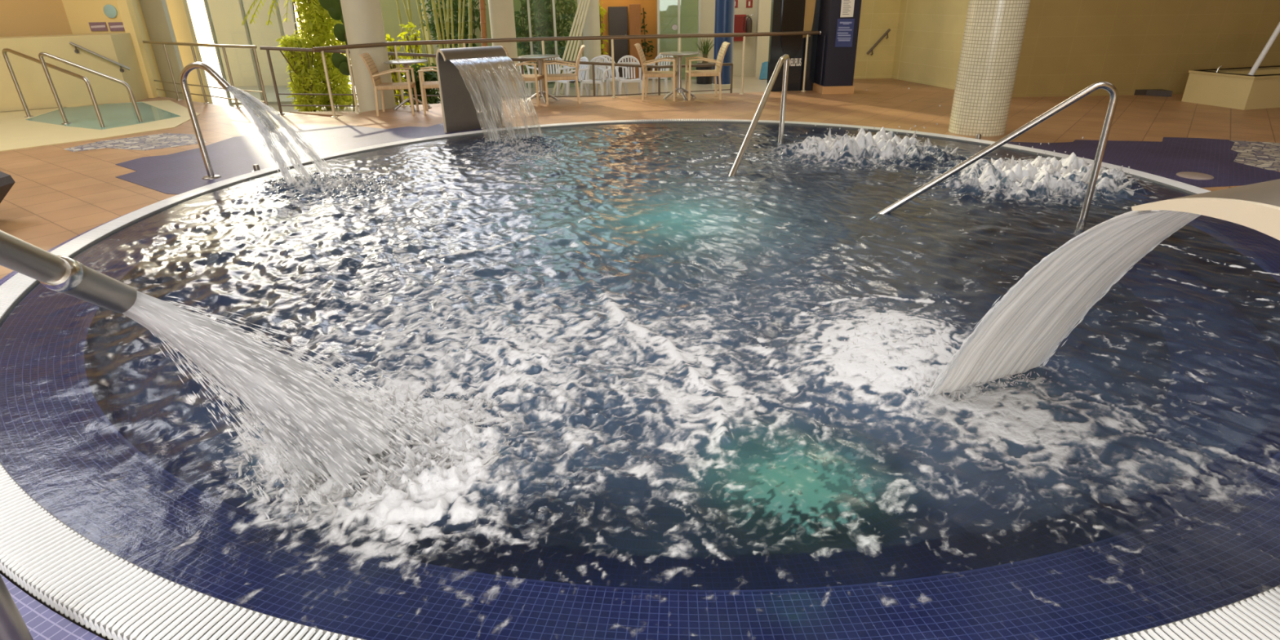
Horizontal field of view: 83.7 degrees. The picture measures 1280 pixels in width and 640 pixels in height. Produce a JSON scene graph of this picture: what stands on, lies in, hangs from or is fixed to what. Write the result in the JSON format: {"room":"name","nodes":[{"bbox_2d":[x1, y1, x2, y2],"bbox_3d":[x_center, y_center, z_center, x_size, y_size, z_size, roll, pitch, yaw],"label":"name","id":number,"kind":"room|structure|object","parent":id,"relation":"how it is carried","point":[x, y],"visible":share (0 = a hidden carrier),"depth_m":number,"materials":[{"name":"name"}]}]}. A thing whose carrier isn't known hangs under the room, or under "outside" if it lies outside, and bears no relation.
{"room":"indoor spa pool","nodes":[
{"label":"indoor spa pool","id":0,"kind":"room"},
{"bbox_2d":[0,0,72,36],"bbox_3d":[-13.099,-6.066,11.030,6.128,5.650,0.150,-18,30,-33],"label":"wall","id":1,"kind":"structure","parent":0,"point":[17,17],"depth_m":12.94,"materials":[{"name":"yellow paint"}]},
{"bbox_2d":[0,32,148,111],"bbox_3d":[-12.316,-3.913,11.680,7.004,1.170,0.900,-17,29,-31],"label":"wall","id":2,"kind":"structure","parent":0,"point":[31,77],"depth_m":12.58,"materials":[{"name":"beige paint"}]},
{"bbox_2d":[68,41,130,72],"bbox_3d":[-9.602,-4.679,12.723,0.782,0.555,0.100,-17,29,-31],"label":"wall handrail","id":3,"kind":"object","parent":2,"relation":"attached to","point":[76,46],"visible":1,"depth_m":12.67,"materials":[{"name":"metal"}]},
{"bbox_2d":[62,0,165,97],"bbox_3d":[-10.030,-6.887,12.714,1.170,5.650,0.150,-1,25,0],"label":"wall","id":4,"kind":"structure","parent":0,"point":[79,13],"depth_m":13.23,"materials":[{"name":"yellow paint"}]},
{"bbox_2d":[88,22,108,31],"bbox_3d":[-10.062,-5.450,13.277,0.307,0.149,0.022,-1,25,0],"label":"information panel","id":5,"kind":"object","parent":4,"relation":"attached to","point":[95,26],"visible":1,"depth_m":13.27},
{"bbox_2d":[103,4,117,17],"bbox_3d":[-9.755,-5.685,13.162,0.230,0.230,0.040,-1,25,0],"label":"disc","id":6,"kind":"object","parent":4,"relation":"attached to","point":[109,11],"visible":1,"depth_m":13.15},
{"bbox_2d":[107,22,124,31],"bbox_3d":[-9.704,-5.451,13.279,0.307,0.149,0.022,-1,25,0],"label":"information panel","id":7,"kind":"object","parent":4,"relation":"attached to","point":[113,26],"visible":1,"depth_m":13.27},
{"bbox_2d":[138,0,192,101],"bbox_3d":[-9.994,-7.363,14.234,0.474,6.050,0.150,-1,25,0],"label":"wall panel","id":8,"kind":"object","parent":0,"point":[156,14],"depth_m":14.88,"materials":[{"name":"paint"}]},
{"bbox_2d":[165,0,213,103],"bbox_3d":[-9.867,-7.573,14.689,0.504,6.050,0.150,-1,25,0],"label":"wall","id":9,"kind":"structure","parent":0,"point":[179,11],"depth_m":15.35,"materials":[{"name":"beige paint"}]},
{"bbox_2d":[207,0,297,86],"bbox_3d":[-9.988,-7.662,18.496,2.131,3.050,0.150,-1,25,0],"label":"wall","id":10,"kind":"structure","parent":0,"point":[226,15],"depth_m":18.55,"materials":[{"name":"paint"}]},
{"bbox_2d":[379,0,428,71],"bbox_3d":[-7.081,-8.451,20.356,1.772,2.850,0.150,-1,25,0],"label":"wall","id":11,"kind":"structure","parent":0,"point":[388,7],"depth_m":20.25,"materials":[{"name":"paint"}]},
{"bbox_2d":[420,0,439,65],"bbox_3d":[-6.065,-8.592,20.629,0.430,2.850,0.150,-1,25,0],"label":"wall","id":12,"kind":"structure","parent":0,"point":[434,46],"depth_m":20.72,"materials":[{"name":"paint"}]},
{"bbox_2d":[204,64,767,112],"bbox_3d":[-3.108,-6.561,19.628,24.000,0.100,18.800,-1,25,0],"label":"floor","id":13,"kind":"structure","parent":0,"point":[751,83],"depth_m":17.36,"materials":[{"name":"tile"}]},
{"bbox_2d":[203,0,296,104],"bbox_3d":[-8.336,-6.434,15.029,1.511,3.660,0.060,-1,25,0],"label":"window","id":14,"kind":"structure","parent":13,"relation":"on","point":[206,2],"depth_m":15.23,"materials":[{"name":"white metal"}]},
{"bbox_2d":[275,34,324,111],"bbox_3d":[-6.664,-4.809,14.158,0.762,1.604,0.885,-15,28,-28],"label":"shrub","id":15,"kind":"object","parent":13,"relation":"on","point":[303,77],"visible":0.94,"depth_m":14.11,"materials":[{"name":"green plant"}]},
{"bbox_2d":[289,111,355,116],"bbox_3d":[-2.523,-3.446,12.554,6.596,0.698,1.081,-10,26,-18],"label":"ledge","id":16,"kind":"object","parent":13,"relation":"on","point":[317,113],"visible":0.14,"depth_m":11.70,"materials":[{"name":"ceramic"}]},
{"bbox_2d":[290,0,357,110],"bbox_3d":[-6.435,-5.755,14.488,1.452,3.105,1.040,-1,25,0],"label":"shrub","id":17,"kind":"object","parent":13,"relation":"on","point":[322,32],"visible":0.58,"depth_m":14.35,"materials":[{"name":"green plant"}]},
{"bbox_2d":[318,0,355,111],"bbox_3d":[-4.930,-4.686,12.262,0.974,2.673,0.291,2,25,7],"label":"climbing plant","id":18,"kind":"object","parent":13,"relation":"on","point":[339,60],"visible":0.51,"depth_m":12.19,"materials":[{"name":"green plant"}]},
{"bbox_2d":[340,0,395,111],"bbox_3d":[-4.495,-5.994,11.043,0.600,6.050,0.600,-1,25,0],"label":"column","id":19,"kind":"structure","parent":13,"relation":"on","point":[362,19],"depth_m":11.54,"materials":[{"name":"paint"}]},
{"bbox_2d":[385,34,410,105],"bbox_3d":[-4.757,-4.761,13.886,0.589,1.495,0.756,-20,31,-35],"label":"leafy shrub","id":20,"kind":"object","parent":13,"relation":"on","point":[391,48],"visible":0.34,"depth_m":13.76,"materials":[{"name":"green plant"}]},
{"bbox_2d":[397,21,425,75],"bbox_3d":[-5.276,-5.994,16.565,0.778,1.727,0.617,17,30,34],"label":"leafy shrub","id":21,"kind":"object","parent":13,"relation":"on","point":[408,37],"visible":0.43,"depth_m":16.35,"materials":[{"name":"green plant"}]},
{"bbox_2d":[395,62,440,104],"bbox_3d":[-4.491,-4.730,14.629,1.358,1.096,0.989,-1,25,0],"label":"fern plant","id":22,"kind":"object","parent":13,"relation":"on","point":[429,76],"visible":0.39,"depth_m":14.46,"materials":[{"name":"green plant"}]},
{"bbox_2d":[421,0,436,70],"bbox_3d":[-5.014,-7.101,16.728,0.297,3.374,0.079,-1,25,0],"label":"stalk","id":23,"kind":"object","parent":13,"relation":"on","point":[422,1],"visible":0.56,"depth_m":16.82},
{"bbox_2d":[431,0,443,48],"bbox_3d":[-4.870,-7.249,17.047,0.277,3.374,0.116,-1,25,0],"label":"stalk","id":24,"kind":"object","parent":13,"relation":"on","point":[433,5],"visible":0.47,"depth_m":17.07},
{"bbox_2d":[418,0,486,69],"bbox_3d":[-4.992,-7.866,19.234,1.817,2.990,1.410,0,25,3],"label":"plant","id":25,"kind":"object","parent":13,"relation":"on","point":[476,13],"visible":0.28,"depth_m":19.01,"materials":[{"name":"green plant"}]},
{"bbox_2d":[467,0,472,47],"bbox_3d":[-4.204,-7.551,17.683,0.456,3.374,0.116,-1,25,0],"label":"stalk","id":26,"kind":"object","parent":13,"relation":"on","point":[470,22],"visible":0.52,"depth_m":17.73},
{"bbox_2d":[479,0,487,46],"bbox_3d":[-3.685,-7.123,16.728,0.323,3.374,0.162,-1,25,0],"label":"trunk","id":27,"kind":"object","parent":13,"relation":"on","point":[482,2],"visible":0.5,"depth_m":16.73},
{"bbox_2d":[259,46,733,115],"bbox_3d":[-2.056,-4.329,12.857,8.351,1.439,0.294,-10,26,-19],"label":"railing","id":28,"kind":"object","parent":13,"relation":"on","point":[267,48],"visible":0.37,"depth_m":12.68,"materials":[{"name":"metal"}]},
{"bbox_2d":[488,0,520,100],"bbox_3d":[-2.665,-6.995,13.166,0.470,6.050,0.470,-1,25,0],"label":"column","id":29,"kind":"structure","parent":13,"relation":"on","point":[501,12],"depth_m":13.60,"materials":[{"name":"paint"}]},
{"bbox_2d":[517,57,542,98],"bbox_3d":[-2.524,-5.201,15.448,0.622,0.892,0.636,-17,29,-31],"label":"plastic chair","id":30,"kind":"object","parent":13,"relation":"on","point":[526,65],"visible":0.17,"depth_m":15.58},
{"bbox_2d":[514,0,579,83],"bbox_3d":[-2.443,-7.471,18.357,1.948,2.918,1.442,-4,25,-7],"label":"plant","id":31,"kind":"object","parent":13,"relation":"on","point":[538,7],"visible":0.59,"depth_m":18.12,"materials":[{"name":"green plant"}]},
{"bbox_2d":[524,0,583,89],"bbox_3d":[-2.316,-8.352,16.121,1.803,6.060,0.060,-1,25,0],"label":"window","id":32,"kind":"structure","parent":13,"relation":"on","point":[527,1],"depth_m":16.83,"materials":[{"name":"white metal"}]},
{"bbox_2d":[545,57,569,96],"bbox_3d":[-1.858,-5.298,15.634,0.622,0.892,0.636,-6,25,-10],"label":"plastic chair","id":33,"kind":"object","parent":13,"relation":"on","point":[557,58],"visible":0.21,"depth_m":15.74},
{"bbox_2d":[551,0,582,94],"bbox_3d":[-1.544,-6.553,16.183,1.148,2.698,0.059,-13,27,-25],"label":"leaning pole","id":34,"kind":"object","parent":13,"relation":"on","point":[580,1],"visible":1,"depth_m":16.19,"materials":[{"name":"beige paint"}]},
{"bbox_2d":[559,0,584,89],"bbox_3d":[-1.468,-6.562,16.181,1.109,2.714,0.059,-14,28,-26],"label":"leaning pole","id":35,"kind":"object","parent":13,"relation":"on","point":[583,1],"visible":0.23,"depth_m":16.17,"materials":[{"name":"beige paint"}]},
{"bbox_2d":[555,56,589,97],"bbox_3d":[-1.421,-5.132,15.257,0.636,0.892,0.622,-16,29,-29],"label":"plastic chair","id":36,"kind":"object","parent":13,"relation":"on","point":[567,82],"visible":0.67,"depth_m":15.23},
{"bbox_2d":[560,0,587,93],"bbox_3d":[-1.393,-6.571,16.179,1.070,2.729,0.060,-14,28,-27],"label":"leaning pole","id":37,"kind":"object","parent":13,"relation":"on","point":[585,1],"visible":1,"depth_m":16.18,"materials":[{"name":"beige paint"}]},
{"bbox_2d":[570,0,590,73],"bbox_3d":[-1.318,-6.579,16.177,1.032,2.743,0.060,-15,28,-28],"label":"leaning pole","id":38,"kind":"object","parent":13,"relation":"on","point":[588,1],"visible":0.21,"depth_m":16.17,"materials":[{"name":"beige paint"}]},
{"bbox_2d":[581,0,600,89],"bbox_3d":[-1.178,-8.392,16.167,0.420,6.050,0.420,-1,25,0],"label":"column","id":39,"kind":"structure","parent":13,"relation":"on","point":[592,49],"depth_m":16.75,"materials":[{"name":"paint"}]},
{"bbox_2d":[577,56,611,95],"bbox_3d":[-0.937,-5.104,15.179,0.622,0.892,0.636,6,26,16],"label":"plastic chair","id":40,"kind":"object","parent":13,"relation":"on","point":[588,81],"visible":0.84,"depth_m":15.23,"materials":[{"name":"plastic"}]},
{"bbox_2d":[599,0,608,78],"bbox_3d":[-0.980,-7.030,18.132,0.399,1.938,0.815,-1,25,0],"label":"fern plant","id":41,"kind":"object","parent":13,"relation":"on","point":[602,13],"visible":0.32,"depth_m":17.75,"materials":[{"name":"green plant"}]},
{"bbox_2d":[594,54,628,96],"bbox_3d":[-0.641,-5.274,15.540,0.622,0.892,0.636,-14,28,-26],"label":"plastic chair","id":42,"kind":"object","parent":13,"relation":"on","point":[603,55],"visible":0.62,"depth_m":15.57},
{"bbox_2d":[614,55,643,96],"bbox_3d":[-0.217,-5.158,15.271,0.622,0.892,0.636,-3,25,-5],"label":"plastic chair","id":43,"kind":"object","parent":13,"relation":"on","point":[639,81],"visible":0.88,"depth_m":15.36,"materials":[{"name":"plastic"}]},
{"bbox_2d":[629,4,641,79],"bbox_3d":[-0.116,-7.268,18.723,0.290,1.849,0.300,-1,25,0],"label":"timber post","id":44,"kind":"object","parent":13,"relation":"on","point":[634,9],"visible":0.82,"depth_m":18.45,"materials":[{"name":"wood"}]},
{"bbox_2d":[626,8,653,79],"bbox_3d":[-0.002,-7.292,18.889,0.829,1.750,0.546,-1,25,0],"label":"potted creeper","id":45,"kind":"object","parent":13,"relation":"on","point":[644,43],"visible":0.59,"depth_m":18.89,"materials":[{"name":"green plant"}]},
{"bbox_2d":[644,54,673,95],"bbox_3d":[0.455,-5.418,15.815,0.622,0.892,0.636,9,26,21],"label":"plastic chair","id":46,"kind":"object","parent":13,"relation":"on","point":[658,55],"visible":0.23,"depth_m":15.89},
{"bbox_2d":[657,0,701,82],"bbox_3d":[0.953,-8.926,17.258,1.074,6.060,0.060,-1,25,0],"label":"window","id":47,"kind":"structure","parent":13,"relation":"on","point":[658,1],"depth_m":17.93,"materials":[{"name":"white metal"}]},
{"bbox_2d":[694,37,714,84],"bbox_3d":[1.649,-6.492,17.810,0.571,1.143,0.610,12,28,26],"label":"potted grass","id":48,"kind":"object","parent":13,"relation":"on","point":[700,80],"depth_m":17.76,"materials":[{"name":"green plant"}]},
{"bbox_2d":[711,0,734,88],"bbox_3d":[1.940,-8.349,15.960,0.510,6.050,0.510,-1,25,0],"label":"column","id":49,"kind":"structure","parent":13,"relation":"on","point":[724,9],"depth_m":16.56,"materials":[{"name":"paint"}]},
{"bbox_2d":[766,0,821,91],"bbox_3d":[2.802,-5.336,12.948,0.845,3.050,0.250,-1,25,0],"label":"vending machine","id":50,"kind":"object","parent":13,"relation":"on","point":[786,15],"visible":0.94,"depth_m":12.97,"materials":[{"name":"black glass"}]},
{"bbox_2d":[435,0,583,71],"bbox_3d":[-3.605,-9.758,20.444,4.958,5.050,0.150,-1,25,0],"label":"wall","id":51,"kind":"structure","parent":0,"point":[517,3],"depth_m":20.89,"materials":[{"name":"paint"}]},
{"bbox_2d":[599,0,657,77],"bbox_3d":[-0.274,-9.436,18.418,1.630,6.050,0.150,-1,25,0],"label":"wall","id":52,"kind":"structure","parent":0,"point":[650,6],"depth_m":19.01,"materials":[{"name":"paint"}]},
{"bbox_2d":[608,6,628,78],"bbox_3d":[-0.570,-7.393,19.083,0.514,1.790,0.135,-1,25,0],"label":"door","id":53,"kind":"structure","parent":52,"relation":"in","point":[617,15],"depth_m":18.94,"materials":[{"name":"wood"}]},
{"bbox_2d":[0,78,1279,279],"bbox_3d":[-1.019,-1.144,7.167,28.000,0.450,22.000,-1,25,0],"label":"floor","id":54,"kind":"structure","parent":0,"point":[57,195],"depth_m":10.19,"materials":[{"name":"tile"}]},
{"bbox_2d":[0,171,15,203],"bbox_3d":[-6.239,-0.948,5.849,1.850,0.447,0.600,-1,25,0],"label":"sun lounger","id":55,"kind":"object","parent":54,"relation":"on","point":[6,182],"visible":1,"depth_m":6.03,"materials":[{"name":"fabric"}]},
{"bbox_2d":[0,204,149,639],"bbox_3d":[0.317,-0.741,5.684,9.660,0.001,10.410,-1,25,0],"label":"trim","id":56,"kind":"structure","parent":54,"relation":"on","point":[42,623],"depth_m":2.16,"materials":[{"name":"blue tile"}]},
{"bbox_2d":[0,230,137,639],"bbox_3d":[-1.531,0.306,1.915,0.322,1.297,0.690,9,27,21],"label":"water nozzle","id":57,"kind":"object","parent":56,"relation":"on","point":[62,274],"visible":0.96,"depth_m":1.82,"materials":[{"name":"metal"}]},
{"bbox_2d":[122,290,444,521],"bbox_3d":[-1.131,0.180,2.575,0.820,0.938,0.756,0,25,2],"label":"jet","id":58,"kind":"object","parent":57,"relation":"attached to","point":[319,423],"visible":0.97,"depth_m":2.43,"materials":[{"name":"liquid"}]},
{"bbox_2d":[1131,178,1279,240],"bbox_3d":[2.093,0.236,2.107,0.867,1.162,1.090,-11,26,-21],"label":"spout","id":59,"kind":"object","parent":56,"relation":"on","point":[1256,206],"visible":1,"depth_m":2.01,"materials":[{"name":"metal"}]},
{"bbox_2d":[924,209,1200,396],"bbox_3d":[1.745,-0.053,2.837,0.779,1.081,0.733,-11,26,-21],"label":"water","id":60,"kind":"object","parent":59,"relation":"attached to","point":[1024,329],"visible":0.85,"depth_m":2.91,"materials":[{"name":"liquid"}]},
{"bbox_2d":[0,100,199,151],"bbox_3d":[-11.421,-2.252,9.421,9.729,0.022,4.931,-20,31,-35],"label":"plunge pool","id":61,"kind":"object","parent":54,"relation":"on","point":[45,128],"visible":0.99,"depth_m":10.99,"materials":[{"name":"beige tile"}]},
{"bbox_2d":[2,48,105,127],"bbox_3d":[-9.049,-3.533,10.985,2.418,1.162,0.129,13,28,28],"label":"pool handrail","id":62,"kind":"object","parent":61,"relation":"attached to","point":[5,51],"visible":0.97,"depth_m":10.91,"materials":[{"name":"metal"}]},
{"bbox_2d":[38,52,142,124],"bbox_3d":[-8.309,-3.475,10.862,1.199,1.138,0.129,-3,25,-5],"label":"pool handrail","id":63,"kind":"object","parent":61,"relation":"attached to","point":[41,55],"visible":1,"depth_m":10.76,"materials":[{"name":"metal"}]},
{"bbox_2d":[63,133,206,151],"bbox_3d":[-6.583,-2.311,9.386,1.528,0.013,1.254,-23,32,-39],"label":"trim","id":64,"kind":"structure","parent":54,"relation":"on","point":[163,140],"depth_m":9.41,"materials":[{"name":"tile"}]},
{"bbox_2d":[142,40,268,111],"bbox_3d":[-7.943,-4.420,12.808,4.156,1.024,0.185,15,29,31],"label":"railing","id":65,"kind":"object","parent":54,"relation":"on","point":[164,43],"visible":0.68,"depth_m":12.51,"materials":[{"name":"metal"}]},
{"bbox_2d":[115,123,500,194],"bbox_3d":[-4.136,-2.295,9.262,2.824,0.014,4.661,17,30,33],"label":"tiles","id":66,"kind":"structure","parent":54,"relation":"on","point":[180,172],"depth_m":8.64,"materials":[{"name":"blue tile"}]},
{"bbox_2d":[179,62,231,179],"bbox_3d":[-4.298,-1.986,7.195,0.635,1.155,0.178,9,26,20],"label":"fountain","id":67,"kind":"object","parent":66,"relation":"on","point":[188,68],"visible":0.99,"depth_m":7.19,"materials":[{"name":"metal"}]},
{"bbox_2d":[226,84,334,184],"bbox_3d":[-3.627,-1.808,7.022,0.929,0.975,0.482,2,25,6],"label":"jet","id":68,"kind":"object","parent":67,"relation":"attached to","point":[246,100],"visible":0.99,"depth_m":7.00,"materials":[{"name":"liquid"}]},
{"bbox_2d":[435,45,507,133],"bbox_3d":[-2.230,-3.115,9.678,0.878,1.082,0.340,-17,29,-32],"label":"fountain","id":69,"kind":"object","parent":66,"relation":"on","point":[460,113],"visible":0.84,"depth_m":9.75,"materials":[{"name":"metal"}]},
{"bbox_2d":[359,52,419,116],"bbox_3d":[-3.947,-3.733,11.296,0.699,0.914,0.538,-4,25,-7],"label":"armchair","id":70,"kind":"object","parent":54,"relation":"on","point":[375,74],"visible":1,"depth_m":11.16,"materials":[{"name":"beige wood"}]},
{"bbox_2d":[383,58,431,111],"bbox_3d":[-3.797,-3.863,11.762,0.700,0.756,0.700,-1,25,0],"label":"cafe table","id":71,"kind":"object","parent":54,"relation":"on","point":[406,63],"visible":0.68,"depth_m":11.65,"materials":[{"name":"grey metal"}]},
{"bbox_2d":[417,66,439,115],"bbox_3d":[-3.138,-3.798,11.408,0.699,0.914,0.538,-6,25,-10],"label":"armchair","id":72,"kind":"object","parent":54,"relation":"on","point":[424,85],"visible":0.5,"depth_m":11.23,"materials":[{"name":"beige wood"}]},
{"bbox_2d":[502,45,546,105],"bbox_3d":[-2.027,-4.159,12.157,0.699,0.914,0.538,2,25,6],"label":"armchair","id":73,"kind":"object","parent":54,"relation":"on","point":[535,77],"visible":0.56,"depth_m":12.04,"materials":[{"name":"beige wood"}]},
{"bbox_2d":[518,54,559,104],"bbox_3d":[-1.708,-4.145,12.303,0.700,0.756,0.700,-1,25,0],"label":"cafe table","id":74,"kind":"object","parent":54,"relation":"on","point":[539,58],"visible":0.87,"depth_m":12.22,"materials":[{"name":"grey metal"}]},
{"bbox_2d":[543,44,584,105],"bbox_3d":[-1.276,-4.181,12.179,0.699,0.914,0.538,-4,25,-6],"label":"armchair","id":75,"kind":"object","parent":54,"relation":"on","point":[553,77],"visible":1,"depth_m":11.98,"materials":[{"name":"wicker"}]},
{"bbox_2d":[311,30,820,117],"bbox_3d":[-0.848,-4.364,12.403,8.739,1.045,0.994,-8,25,-15],"label":"railing","id":76,"kind":"object","parent":54,"relation":"on","point":[322,49],"visible":0.8,"depth_m":12.35,"materials":[{"name":"brown metal"}]},
{"bbox_2d":[0,119,1279,639],"bbox_3d":[0.323,-0.347,6.276,9.444,1.301,9.444,1,25,4],"label":"swimming pool","id":77,"kind":"object","parent":54,"relation":"in","point":[1205,581],"visible":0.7,"depth_m":3.45,"materials":[{"name":"blue tile"}]},
{"bbox_2d":[45,122,1279,635],"bbox_3d":[0.312,-1.020,5.969,9.038,0.291,9.038,-1,25,0],"label":"pool water","id":78,"kind":"object","parent":77,"relation":"in","point":[671,318],"visible":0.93,"depth_m":3.58,"materials":[{"name":"liquid"}]},
{"bbox_2d":[270,163,399,192],"bbox_3d":[-3.013,-1.400,6.999,1.420,0.253,0.565,5,25,14],"label":"water splash","id":79,"kind":"object","parent":78,"relation":"on","point":[395,184],"visible":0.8,"depth_m":6.95,"materials":[{"name":"liquid"}]},
{"bbox_2d":[225,374,536,522],"bbox_3d":[-1.041,0.412,2.886,1.134,0.300,0.919,-18,30,-32],"label":"water splash","id":80,"kind":"object","parent":78,"relation":"on","point":[350,492],"visible":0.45,"depth_m":2.76,"materials":[{"name":"liquid"}]},
{"bbox_2d":[448,55,542,142],"bbox_3d":[-1.856,-2.857,9.230,0.825,0.958,0.934,-17,29,-32],"label":"water","id":81,"kind":"object","parent":78,"relation":"on","point":[465,66],"visible":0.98,"depth_m":9.15,"materials":[{"name":"liquid"}]},
{"bbox_2d":[481,125,567,158],"bbox_3d":[-1.447,-2.122,8.547,0.663,0.229,1.408,-23,33,-40],"label":"water splash","id":82,"kind":"object","parent":78,"relation":"on","point":[504,138],"visible":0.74,"depth_m":8.46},
{"bbox_2d":[728,53,789,176],"bbox_3d":[1.300,-2.204,7.726,0.060,1.123,2.094,10,27,23],"label":"pool handrail","id":83,"kind":"object","parent":78,"relation":"in","point":[785,58],"visible":0.88,"depth_m":7.92,"materials":[{"name":"metal"}]},
{"bbox_2d":[788,87,962,159],"bbox_3d":[2.559,-2.197,7.951,1.816,0.694,1.106,-1,25,0],"label":"water splash","id":84,"kind":"object","parent":78,"relation":"on","point":[928,143],"visible":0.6,"depth_m":7.90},
{"bbox_2d":[826,312,1051,402],"bbox_3d":[1.383,0.153,3.458,0.706,0.195,0.960,-20,31,-35],"label":"water splash","id":85,"kind":"object","parent":78,"relation":"on","point":[957,395],"visible":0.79,"depth_m":3.33,"materials":[{"name":"liquid"}]},
{"bbox_2d":[869,81,1118,233],"bbox_3d":[2.709,-1.261,5.579,1.664,1.151,0.052,3,25,8],"label":"pool handrail","id":86,"kind":"object","parent":78,"relation":"in","point":[1110,88],"visible":0.99,"depth_m":5.48,"materials":[{"name":"metal"}]},
{"bbox_2d":[958,136,1139,198],"bbox_3d":[3.747,-1.589,6.538,1.504,0.701,1.022,18,31,36],"label":"water splash","id":87,"kind":"object","parent":78,"relation":"on","point":[1121,189],"visible":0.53,"depth_m":6.39,"materials":[{"name":"liquid"}]},
{"bbox_2d":[634,43,677,101],"bbox_3d":[0.280,-4.287,12.355,0.699,0.914,0.538,2,25,6],"label":"armchair","id":88,"kind":"object","parent":54,"relation":"on","point":[646,73],"visible":0.99,"depth_m":12.20,"materials":[{"name":"wicker"}]},
{"bbox_2d":[659,51,699,100],"bbox_3d":[0.689,-4.260,12.469,0.700,0.756,0.700,-1,25,0],"label":"cafe table","id":89,"kind":"object","parent":54,"relation":"on","point":[679,55],"visible":0.87,"depth_m":12.40,"materials":[{"name":"grey metal"}]},
{"bbox_2d":[684,41,729,100],"bbox_3d":[1.159,-4.314,12.382,0.699,0.914,0.538,-2,25,-3],"label":"armchair","id":90,"kind":"object","parent":54,"relation":"on","point":[717,72],"visible":0.98,"depth_m":12.24,"materials":[{"name":"wicker"}]},
{"bbox_2d":[812,0,862,93],"bbox_3d":[3.526,-5.675,12.462,0.664,3.250,0.662,-1,25,0],"label":"pillar","id":91,"kind":"structure","parent":54,"relation":"on","point":[834,70],"depth_m":12.67,"materials":[{"name":"paint"}]},
{"bbox_2d":[835,18,854,47],"bbox_3d":[3.567,-5.000,12.447,0.304,0.464,0.012,-2,25,-3],"label":"sign","id":92,"kind":"object","parent":91,"relation":"attached to","point":[845,27],"visible":1,"depth_m":12.44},
{"bbox_2d":[837,22,852,40],"bbox_3d":[3.560,-5.019,12.433,0.253,0.315,0.002,-2,25,-3],"label":"print","id":93,"kind":"object","parent":92,"relation":"attached to","point":[844,28],"depth_m":12.43,"materials":[{"name":"blue"}]},
{"bbox_2d":[840,0,854,17],"bbox_3d":[3.563,-5.408,12.261,0.227,0.393,0.012,-2,25,-3],"label":"paper notice","id":94,"kind":"object","parent":91,"relation":"attached to","point":[847,6],"visible":1,"depth_m":12.28,"materials":[{"name":"grey"}]},
{"bbox_2d":[842,0,851,14],"bbox_3d":[3.557,-5.407,12.256,0.145,0.312,0.002,-2,25,-3],"label":"print","id":95,"kind":"object","parent":94,"relation":"attached to","point":[846,4],"depth_m":12.27,"materials":[{"name":"grey"}]},
{"bbox_2d":[948,0,1031,136],"bbox_3d":[4.314,-5.007,8.088,0.674,5.650,0.674,-1,25,0],"label":"pillar","id":96,"kind":"structure","parent":54,"relation":"on","point":[994,29],"depth_m":8.70,"materials":[{"name":"tile"}]},
{"bbox_2d":[1006,137,1279,187],"bbox_3d":[5.625,-1.716,7.644,2.825,0.014,2.422,-1,25,0],"label":"tiles","id":97,"kind":"structure","parent":54,"relation":"on","point":[1215,157],"depth_m":7.70,"materials":[{"name":"blue tile"}]},
{"bbox_2d":[1176,171,1213,179],"bbox_3d":[5.383,-1.400,6.931,0.300,0.012,0.300,-1,25,0],"label":"floor plate","id":98,"kind":"object","parent":97,"relation":"on","point":[1194,175],"visible":1,"depth_m":6.90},
{"bbox_2d":[1181,65,1279,110],"bbox_3d":[9.735,-3.676,11.091,2.024,0.569,1.018,-7,25,-14],"label":"tub","id":99,"kind":"object","parent":54,"relation":"on","point":[1230,87],"visible":1,"depth_m":10.73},
{"bbox_2d":[1248,22,1279,75],"bbox_3d":[9.084,-3.992,10.306,0.328,0.895,0.070,-1,25,0],"label":"leaning pole","id":100,"kind":"object","parent":99,"relation":"on","point":[1277,31],"visible":0.93,"depth_m":10.33,"materials":[{"name":"white plastic"}]},
{"bbox_2d":[1230,140,1279,171],"bbox_3d":[6.914,-1.756,7.684,0.890,0.016,1.778,16,29,32],"label":"trim","id":101,"kind":"structure","parent":54,"relation":"on","point":[1264,155],"depth_m":7.78,"materials":[{"name":"tile"}]},
{"bbox_2d":[694,62,713,84],"bbox_3d":[1.630,-6.192,17.964,0.500,0.470,0.500,-1,25,0],"label":"pot","id":102,"kind":"object","parent":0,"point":[700,80],"depth_m":17.84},
{"bbox_2d":[657,0,757,76],"bbox_3d":[2.000,-9.432,18.327,3.141,6.050,0.150,-1,25,0],"label":"wall","id":103,"kind":"structure","parent":0,"point":[689,11],"depth_m":19.02,"materials":[{"name":"paint"}]},
{"bbox_2d":[733,14,746,40],"bbox_3d":[2.600,-7.740,18.936,0.400,0.647,0.157,-1,25,0],"label":"cabinet","id":104,"kind":"object","parent":103,"relation":"attached to","point":[739,19],"visible":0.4,"depth_m":18.84,"materials":[{"name":"red metal"}]},
{"bbox_2d":[753,0,771,76],"bbox_3d":[3.425,-9.383,18.168,0.723,6.050,0.400,-1,25,0],"label":"wall","id":105,"kind":"structure","parent":0,"point":[764,6],"depth_m":18.83,"materials":[{"name":"paint"}]},
{"bbox_2d":[853,0,901,79],"bbox_3d":[4.422,-7.646,13.853,1.694,5.650,0.150,-1,25,0],"label":"wall","id":106,"kind":"structure","parent":0,"point":[877,17],"depth_m":14.63,"materials":[{"name":"paint"}]},
{"bbox_2d":[891,0,968,89],"bbox_3d":[5.705,-6.994,12.382,0.150,5.650,3.225,-7,25,-13],"label":"wall","id":107,"kind":"structure","parent":0,"point":[930,35],"depth_m":13.65,"materials":[{"name":"beige tile"}]},
{"bbox_2d":[1012,0,1279,97],"bbox_3d":[9.469,-6.445,11.045,6.850,5.650,0.150,-1,25,-1],"label":"wall","id":108,"kind":"structure","parent":0,"point":[1068,46],"depth_m":11.79,"materials":[{"name":"beige paint"}]},
{"bbox_2d":[1133,88,1172,97],"bbox_3d":[8.574,-3.814,12.011,0.528,0.090,0.300,-1,25,0],"label":"block","id":109,"kind":"object","parent":108,"relation":"attached to","point":[1158,92],"depth_m":12.03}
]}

